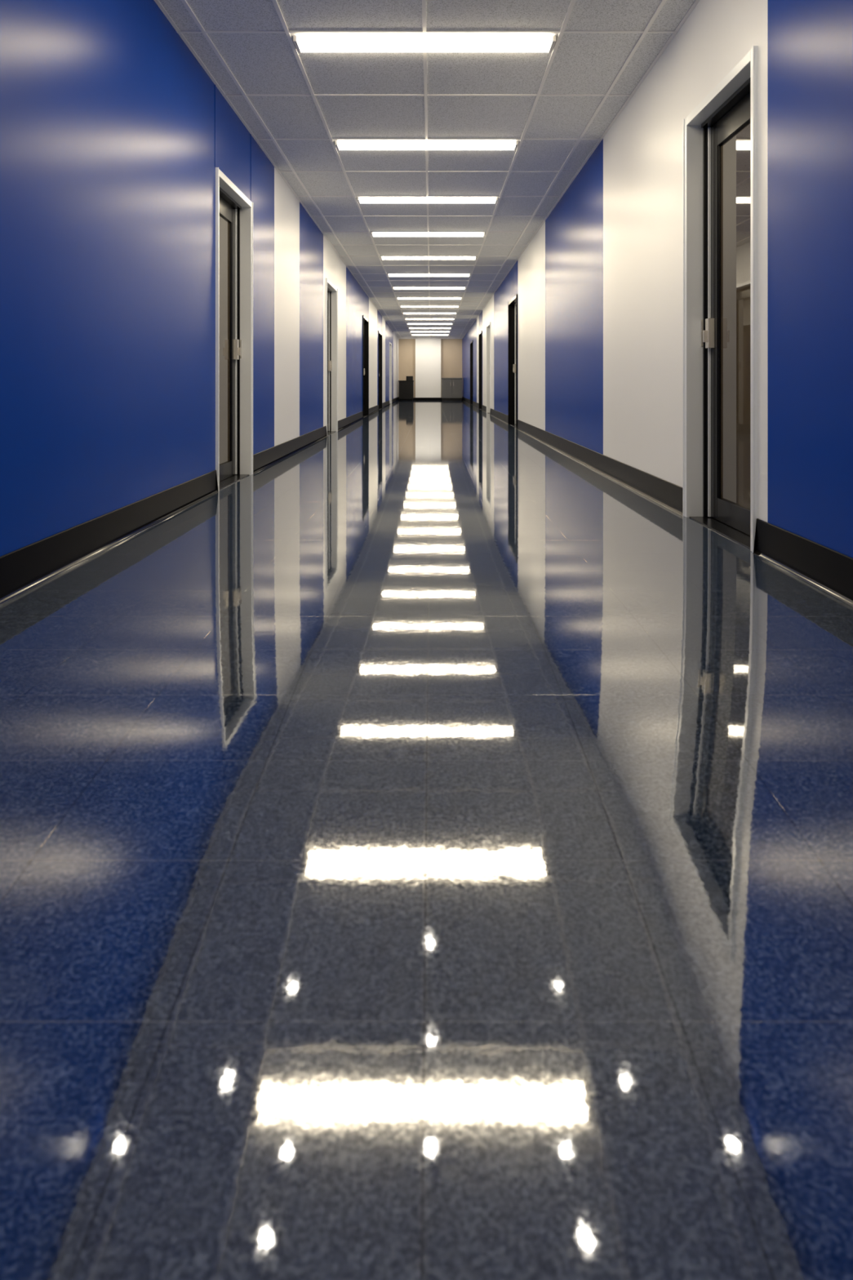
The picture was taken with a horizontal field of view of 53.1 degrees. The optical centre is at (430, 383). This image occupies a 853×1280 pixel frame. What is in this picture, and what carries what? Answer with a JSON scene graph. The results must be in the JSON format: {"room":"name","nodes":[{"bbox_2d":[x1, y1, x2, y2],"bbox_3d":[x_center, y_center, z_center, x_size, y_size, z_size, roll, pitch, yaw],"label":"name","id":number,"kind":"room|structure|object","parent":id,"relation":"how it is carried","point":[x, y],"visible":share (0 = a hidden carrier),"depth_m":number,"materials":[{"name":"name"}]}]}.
{"room":"school corridor","nodes":[
{"label":"school corridor","id":0,"kind":"room"},
{"bbox_2d":[0,0,399,556],"bbox_3d":[-1.480,-0.530,16.250,0.220,2.840,40.100,0,0,0],"label":"wall","id":1,"kind":"structure","parent":0,"point":[108,169],"depth_m":3.81,"materials":[{"name":"blue paint"}]},
{"bbox_2d":[0,396,398,604],"bbox_3d":[-1.361,0.677,16.250,0.019,0.258,40.100,0,0,0],"label":"baseboard","id":2,"kind":"structure","parent":1,"relation":"attached to","point":[22,569],"depth_m":3.64,"materials":[{"name":"black rubber"}]},
{"bbox_2d":[214,84,251,201],"bbox_3d":[-1.369,-1.637,5.947,0.003,0.525,1.085,0,0,0],"label":"trim","id":3,"kind":"structure","parent":1,"relation":"attached to","point":[215,85],"depth_m":5.40,"materials":[{"name":"blue paint"}]},
{"bbox_2d":[215,167,253,492],"bbox_3d":[-1.460,-0.292,5.950,0.220,2.165,1.060,0,0,0],"label":"door","id":4,"kind":"structure","parent":1,"relation":"in","point":[233,210],"depth_m":6.34,"materials":[{"name":"grey metal"}]},
{"bbox_2d":[325,278,337,435],"bbox_3d":[-1.460,-0.292,11.725,0.220,2.165,1.250,0,0,0],"label":"door","id":5,"kind":"structure","parent":1,"relation":"in","point":[331,291],"depth_m":12.29,"materials":[{"name":"white metal"}]},
{"bbox_2d":[362,315,368,417],"bbox_3d":[-1.460,-0.292,17.800,0.220,2.165,1.400,0,0,0],"label":"door","id":6,"kind":"structure","parent":1,"relation":"in","point":[365,321],"depth_m":18.45,"materials":[{"name":"black paint"}]},
{"bbox_2d":[377,330,382,409],"bbox_3d":[-1.460,-0.292,22.900,0.220,2.165,1.400,0,0,0],"label":"door","id":7,"kind":"structure","parent":1,"relation":"in","point":[380,335],"depth_m":23.56,"materials":[{"name":"black paint"}]},
{"bbox_2d":[389,342,391,404],"bbox_3d":[-1.460,-0.292,28.700,0.220,2.165,1.400,0,0,0],"label":"door","id":8,"kind":"structure","parent":1,"relation":"in","point":[390,344],"depth_m":29.35,"materials":[{"name":"white"}]},
{"bbox_2d":[0,400,852,1279],"bbox_3d":[-0.020,0.743,16.300,3.200,0.106,40.600,0,0,0],"label":"floor","id":9,"kind":"structure","parent":0,"point":[426,836],"depth_m":1.26,"materials":[{"name":"tile"}]},
{"bbox_2d":[398,376,413,400],"bbox_3d":[-1.020,0.190,35.195,0.640,1.000,0.650,0,0,0],"label":"base cabinet","id":10,"kind":"object","parent":9,"relation":"on","point":[406,388],"visible":1,"depth_m":34.90,"materials":[{"name":"black paint"}]},
{"bbox_2d":[440,377,462,400],"bbox_3d":[0.865,0.225,35.190,0.890,0.930,0.660,0,0,0],"label":"storage cabinet","id":11,"kind":"object","parent":9,"relation":"on","point":[451,388],"visible":1,"depth_m":34.88,"materials":[{"name":"grey laminate"}]},
{"bbox_2d":[158,0,695,338],"bbox_3d":[-0.020,-1.930,16.300,3.100,0.060,40.600,0,0,0],"label":"ceiling","id":12,"kind":"structure","parent":0,"point":[260,63],"depth_m":5.78,"materials":[{"name":"tile"}]},
{"bbox_2d":[293,35,555,53],"bbox_3d":[-0.035,-1.886,4.750,1.436,0.028,0.172,0,0,0],"label":"recessed light","id":13,"kind":"object","parent":12,"relation":"in","point":[303,44],"visible":1,"depth_m":4.71,"materials":[{"name":"white plastic"}]},
{"bbox_2d":[334,141,518,151],"bbox_3d":[-0.035,-1.886,6.770,1.436,0.028,0.172,0,0,0],"label":"recessed light","id":14,"kind":"object","parent":12,"relation":"in","point":[340,145],"visible":1,"depth_m":6.72,"materials":[{"name":"white plastic"}]},
{"bbox_2d":[154,0,700,339],"bbox_3d":[-0.020,-1.896,16.250,2.700,0.009,40.100,0,0,0],"label":"grid","id":15,"kind":"object","parent":12,"relation":"attached to","point":[202,30],"depth_m":5.78,"materials":[{"name":"white metal"}]},
{"bbox_2d":[357,197,497,204],"bbox_3d":[-0.035,-1.886,8.790,1.436,0.028,0.172,0,0,0],"label":"recessed light","id":16,"kind":"object","parent":12,"relation":"in","point":[361,200],"visible":1,"depth_m":8.72,"materials":[{"name":"white plastic"}]},
{"bbox_2d":[371,232,485,236],"bbox_3d":[-0.035,-1.886,10.810,1.436,0.028,0.172,0,0,0],"label":"recessed light","id":17,"kind":"object","parent":12,"relation":"in","point":[373,234],"visible":1,"depth_m":10.73,"materials":[{"name":"white plastic"}]},
{"bbox_2d":[380,256,476,259],"bbox_3d":[-0.035,-1.886,12.830,1.436,0.028,0.172,0,0,0],"label":"recessed light","id":18,"kind":"object","parent":12,"relation":"in","point":[381,257],"visible":1,"depth_m":12.75,"materials":[{"name":"white plastic"}]},
{"bbox_2d":[387,273,470,276],"bbox_3d":[-0.035,-1.886,14.850,1.436,0.028,0.172,0,0,0],"label":"recessed light","id":19,"kind":"object","parent":12,"relation":"in","point":[388,275],"visible":1,"depth_m":14.78,"materials":[{"name":"white plastic"}]},
{"bbox_2d":[396,297,462,299],"bbox_3d":[-0.035,-1.886,18.890,1.436,0.028,0.172,0,0,0],"label":"recessed light","id":20,"kind":"object","parent":12,"relation":"in","point":[397,298],"visible":1,"depth_m":18.81,"materials":[{"name":"white plastic"}]},
{"bbox_2d":[392,287,466,289],"bbox_3d":[-0.035,-1.886,16.870,1.436,0.028,0.172,0,0,0],"label":"recessed light","id":21,"kind":"object","parent":12,"relation":"in","point":[393,288],"visible":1,"depth_m":16.80,"materials":[{"name":"white plastic"}]},
{"bbox_2d":[400,306,458,307],"bbox_3d":[-0.035,-1.886,20.910,1.436,0.028,0.172,0,0,0],"label":"recessed light","id":22,"kind":"object","parent":12,"relation":"in","point":[400,306],"visible":1,"depth_m":20.88,"materials":[{"name":"white plastic"}]},
{"bbox_2d":[403,312,456,314],"bbox_3d":[-0.035,-1.886,22.930,1.436,0.028,0.172,0,0,0],"label":"recessed light","id":23,"kind":"object","parent":12,"relation":"in","point":[403,313],"visible":1,"depth_m":22.87,"materials":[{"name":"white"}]},
{"bbox_2d":[404,318,454,319],"bbox_3d":[-0.035,-1.886,24.950,1.436,0.028,0.172,0,0,0],"label":"recessed light","id":24,"kind":"object","parent":12,"relation":"in","point":[405,318],"visible":1,"depth_m":24.90,"materials":[{"name":"white plastic"}]},
{"bbox_2d":[407,323,453,324],"bbox_3d":[-0.035,-1.886,26.970,1.436,0.028,0.172,0,0,0],"label":"recessed light","id":25,"kind":"object","parent":12,"relation":"in","point":[407,323],"visible":1,"depth_m":26.89,"materials":[{"name":"white plastic"}]},
{"bbox_2d":[408,327,451,328],"bbox_3d":[-0.035,-1.886,28.990,1.436,0.028,0.172,0,0,0],"label":"recessed light","id":26,"kind":"object","parent":12,"relation":"in","point":[409,327],"visible":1,"depth_m":28.99,"materials":[{"name":"white plastic"}]},
{"bbox_2d":[410,331,449,332],"bbox_3d":[-0.035,-1.886,31.010,1.436,0.028,0.172,0,0,0],"label":"recessed light","id":27,"kind":"object","parent":12,"relation":"in","point":[411,331],"visible":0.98,"depth_m":30.93,"materials":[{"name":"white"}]},
{"bbox_2d":[411,334,448,335],"bbox_3d":[-0.035,-1.886,33.030,1.436,0.028,0.172,0,0,0],"label":"recessed light","id":28,"kind":"object","parent":12,"relation":"in","point":[411,335],"visible":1,"depth_m":32.95,"materials":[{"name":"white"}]},
{"bbox_2d":[399,338,462,397],"bbox_3d":[-0.020,-0.605,36.275,3.100,2.690,0.450,0,0,0],"label":"wall","id":29,"kind":"structure","parent":0,"point":[428,361],"depth_m":36.05,"materials":[{"name":"beige paint"}]},
{"bbox_2d":[398,397,442,399],"bbox_3d":[-0.020,0.640,36.040,2.700,0.100,0.020,0,0,0],"label":"baseboard","id":30,"kind":"structure","parent":29,"relation":"attached to","point":[415,398],"depth_m":36.03,"materials":[{"name":"black rubber"}]},
{"bbox_2d":[462,0,852,558],"bbox_3d":[1.440,-0.530,16.250,0.220,2.840,40.100,0,0,0],"label":"wall","id":31,"kind":"structure","parent":0,"point":[598,286],"depth_m":4.27,"materials":[{"name":"blue paint"}]},
{"bbox_2d":[470,340,472,404],"bbox_3d":[1.420,-0.292,27.800,0.220,2.165,1.600,0,0,0],"label":"door","id":32,"kind":"structure","parent":31,"relation":"in","point":[471,342],"depth_m":28.55,"materials":[{"name":"black paint"}]},
{"bbox_2d":[479,330,482,409],"bbox_3d":[1.420,-0.292,22.800,0.220,2.165,1.200,0,0,0],"label":"door","id":33,"kind":"structure","parent":31,"relation":"in","point":[481,332],"depth_m":23.36,"materials":[{"name":"black paint"}]},
{"bbox_2d":[486,321,490,413],"bbox_3d":[1.420,-0.292,19.600,0.220,2.165,1.200,0,0,0],"label":"door","id":34,"kind":"structure","parent":31,"relation":"in","point":[488,326],"depth_m":20.15,"materials":[{"name":"white"}]},
{"bbox_2d":[507,293,517,428],"bbox_3d":[1.420,-0.292,13.800,0.220,2.165,1.400,0,0,0],"label":"door","id":35,"kind":"structure","parent":31,"relation":"in","point":[513,304],"depth_m":14.46,"materials":[{"name":"black paint"}]},
{"bbox_2d":[462,396,852,606],"bbox_3d":[1.321,0.677,16.250,0.019,0.258,40.100,0,0,0],"label":"baseboard","id":36,"kind":"structure","parent":31,"relation":"attached to","point":[829,570],"depth_m":3.37,"materials":[{"name":"black rubber"}]},
{"bbox_2d":[683,45,758,553],"bbox_3d":[1.420,-0.292,3.955,0.220,2.165,0.970,0,0,0],"label":"door","id":37,"kind":"structure","parent":31,"relation":"in","point":[721,133],"depth_m":4.22,"materials":[{"name":"grey metal"}]}
]}

